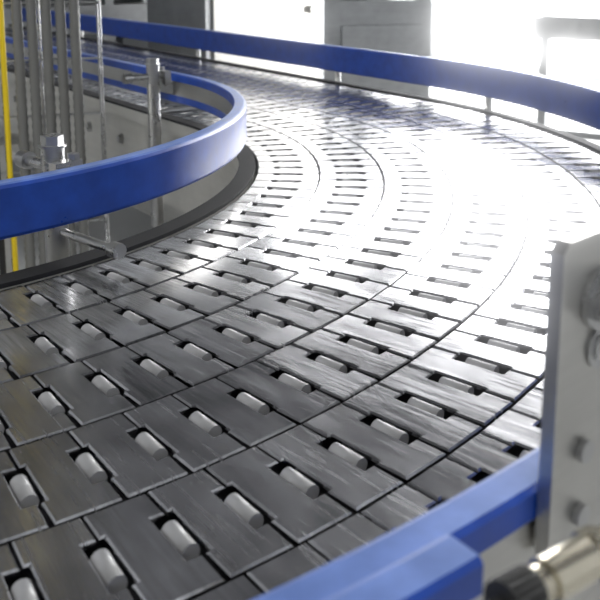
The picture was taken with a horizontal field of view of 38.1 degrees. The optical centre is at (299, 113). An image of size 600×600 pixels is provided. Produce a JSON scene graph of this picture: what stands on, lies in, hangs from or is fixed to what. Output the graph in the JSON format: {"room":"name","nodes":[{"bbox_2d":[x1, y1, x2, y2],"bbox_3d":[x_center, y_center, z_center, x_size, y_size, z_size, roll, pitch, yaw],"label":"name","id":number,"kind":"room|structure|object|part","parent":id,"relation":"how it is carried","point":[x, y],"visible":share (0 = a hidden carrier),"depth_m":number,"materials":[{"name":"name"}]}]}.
{"room":"factory floor","nodes":[
{"label":"factory floor","id":0,"kind":"room"},
{"bbox_2d":[17,57,599,269],"bbox_3d":[-1.168,0.528,4.421,12.000,0.100,12.000,-5,11,-28],"label":"floor","id":1,"kind":"structure","parent":0,"point":[124,223],"depth_m":6.46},
{"bbox_2d":[0,0,109,271],"bbox_3d":[-0.448,-0.326,1.462,0.204,2.600,0.064,-3,10,-17],"label":"cable tray","id":2,"kind":"object","parent":1,"relation":"on","point":[98,5],"visible":0.24,"depth_m":1.54,"materials":[{"name":"metal"}]},
{"bbox_2d":[0,172,6,274],"bbox_3d":[-0.533,-0.324,1.455,0.012,2.600,0.012,-5,11,-28],"label":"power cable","id":3,"kind":"object","parent":2,"relation":"in","point":[2,242],"visible":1,"depth_m":1.55,"materials":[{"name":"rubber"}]},
{"bbox_2d":[0,0,18,271],"bbox_3d":[-0.513,-0.326,1.462,0.010,2.600,0.010,-5,11,-28],"label":"cable","id":4,"kind":"object","parent":2,"relation":"in","point":[3,59],"visible":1,"depth_m":1.51,"materials":[{"name":"yellow plastic"}]},
{"bbox_2d":[10,0,35,267],"bbox_3d":[-0.487,-0.326,1.465,0.019,2.600,0.019,-5,11,-28],"label":"cable conduit","id":5,"kind":"object","parent":2,"relation":"in","point":[16,7],"visible":0.32,"depth_m":1.51,"materials":[{"name":"grey metal"}]},
{"bbox_2d":[25,0,45,264],"bbox_3d":[-0.464,-0.327,1.472,0.019,2.600,0.019,-5,11,-28],"label":"cable conduit","id":6,"kind":"object","parent":2,"relation":"in","point":[31,16],"visible":0.21,"depth_m":1.51,"materials":[{"name":"grey metal"}]},
{"bbox_2d":[40,0,56,132],"bbox_3d":[-0.441,-0.329,1.479,0.019,2.600,0.019,-5,11,-28],"label":"cable conduit","id":7,"kind":"object","parent":2,"relation":"in","point":[45,6],"visible":0.23,"depth_m":1.51,"materials":[{"name":"grey metal"}]},
{"bbox_2d":[54,0,76,255],"bbox_3d":[-0.418,-0.330,1.486,0.019,2.600,0.019,-5,11,-28],"label":"cable conduit","id":8,"kind":"object","parent":2,"relation":"in","point":[60,17],"visible":0.27,"depth_m":1.53,"materials":[{"name":"grey metal"}]},
{"bbox_2d":[69,0,89,252],"bbox_3d":[-0.395,-0.331,1.493,0.019,2.600,0.019,-5,11,-28],"label":"cable conduit","id":9,"kind":"object","parent":2,"relation":"in","point":[74,16],"visible":0.23,"depth_m":1.54,"materials":[{"name":"grey metal"}]},
{"bbox_2d":[3,0,147,177],"bbox_3d":[-1.708,-0.839,4.981,1.840,2.400,1.442,-8,13,-40],"label":"machine","id":10,"kind":"object","parent":1,"relation":"on","point":[135,10],"visible":0.06,"depth_m":4.71,"materials":[{"name":"metal"}]},
{"bbox_2d":[147,0,323,78],"bbox_3d":[-0.281,-0.424,4.203,0.435,1.850,0.800,9,13,41],"label":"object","id":11,"kind":"object","parent":1,"relation":"on","point":[298,20],"visible":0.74,"depth_m":4.00,"materials":[{"name":"metal"}]},
{"bbox_3d":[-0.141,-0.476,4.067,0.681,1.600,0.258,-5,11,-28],"label":"cabinet door","id":12,"kind":"part","parent":11,"relation":"part of","materials":[{"name":"silver metal"}]},
{"bbox_2d":[0,24,599,599],"bbox_3d":[-1.671,0.302,2.655,2.387,0.954,5.788,-7,12,-36],"label":"conveyor","id":13,"kind":"object","parent":1,"relation":"on","point":[326,337],"visible":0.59,"depth_m":0.66,"materials":[{"name":"metal"}]},
{"bbox_3d":[-1.149,0.120,1.849,2.464,0.109,3.802,-5,11,-28],"label":"frame","id":14,"kind":"part","parent":13,"relation":"part of","materials":[{"name":"silver metal"}]},
{"bbox_2d":[0,36,246,262],"bbox_3d":[-1.222,-0.024,1.973,1.270,0.300,3.178,-8,12,-37],"label":"rail","id":15,"kind":"object","parent":13,"relation":"on","point":[67,191],"visible":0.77,"depth_m":0.88,"materials":[{"name":"blue metal"}]},
{"bbox_3d":[-1.260,0.018,2.027,1.440,0.169,3.212,-5,11,-28],"label":"frame","id":16,"kind":"part","parent":13,"relation":"part of","materials":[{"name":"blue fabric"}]},
{"bbox_2d":[11,7,599,599],"bbox_3d":[-0.994,-0.022,1.768,2.422,0.367,3.640,-8,13,-40],"label":"rail","id":17,"kind":"object","parent":13,"relation":"on","point":[452,549],"depth_m":0.32,"materials":[{"name":"blue metal"}]},
{"bbox_2d":[483,525,599,599],"bbox_3d":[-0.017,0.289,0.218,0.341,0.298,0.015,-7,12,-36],"label":"sensor","id":18,"kind":"object","parent":17,"relation":"attached to","point":[567,568],"visible":1,"depth_m":0.26,"materials":[{"name":"silver metal"}]},
{"bbox_3d":[0.112,0.106,0.331,0.046,0.125,0.016,-9,13,-40],"label":"rail mounting bracket","id":19,"kind":"part","parent":17,"relation":"part of","materials":[{"name":"grey metal"}]},
{"bbox_2d":[324,0,431,96],"bbox_3d":[0.015,-0.862,5.692,1.340,2.200,1.242,-3,10,-16],"label":"cabinet","id":20,"kind":"object","parent":1,"relation":"on","point":[396,26],"visible":0.04,"depth_m":5.25,"materials":[{"name":"metal"}]},
{"bbox_2d":[430,0,439,57],"bbox_3d":[0.323,-1.301,7.919,1.242,2.300,1.840,7,12,36],"label":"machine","id":21,"kind":"object","parent":1,"relation":"on","point":[435,11],"visible":0.02,"depth_m":8.27,"materials":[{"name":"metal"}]},
{"bbox_2d":[530,0,599,140],"bbox_3d":[2.398,-0.321,6.114,0.490,0.990,3.130,7,12,34],"label":"conveyor","id":22,"kind":"object","parent":1,"relation":"on","point":[579,25],"visible":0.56,"depth_m":4.92,"materials":[{"name":"metal"}]},
{"bbox_2d":[438,49,599,81],"bbox_3d":[4.154,-2.479,6.816,0.100,5.000,12.000,-5,11,-28],"label":"wall","id":23,"kind":"structure","parent":0,"point":[569,72],"depth_m":10.09,"materials":[{"name":"paint"}]},
{"bbox_2d":[439,0,599,71],"bbox_3d":[2.261,-3.007,10.128,0.030,4.700,3.900,-5,11,-28],"label":"window","id":24,"kind":"structure","parent":23,"relation":"in","point":[502,29],"depth_m":10.21,"materials":[{"name":"white glass"}]}
]}

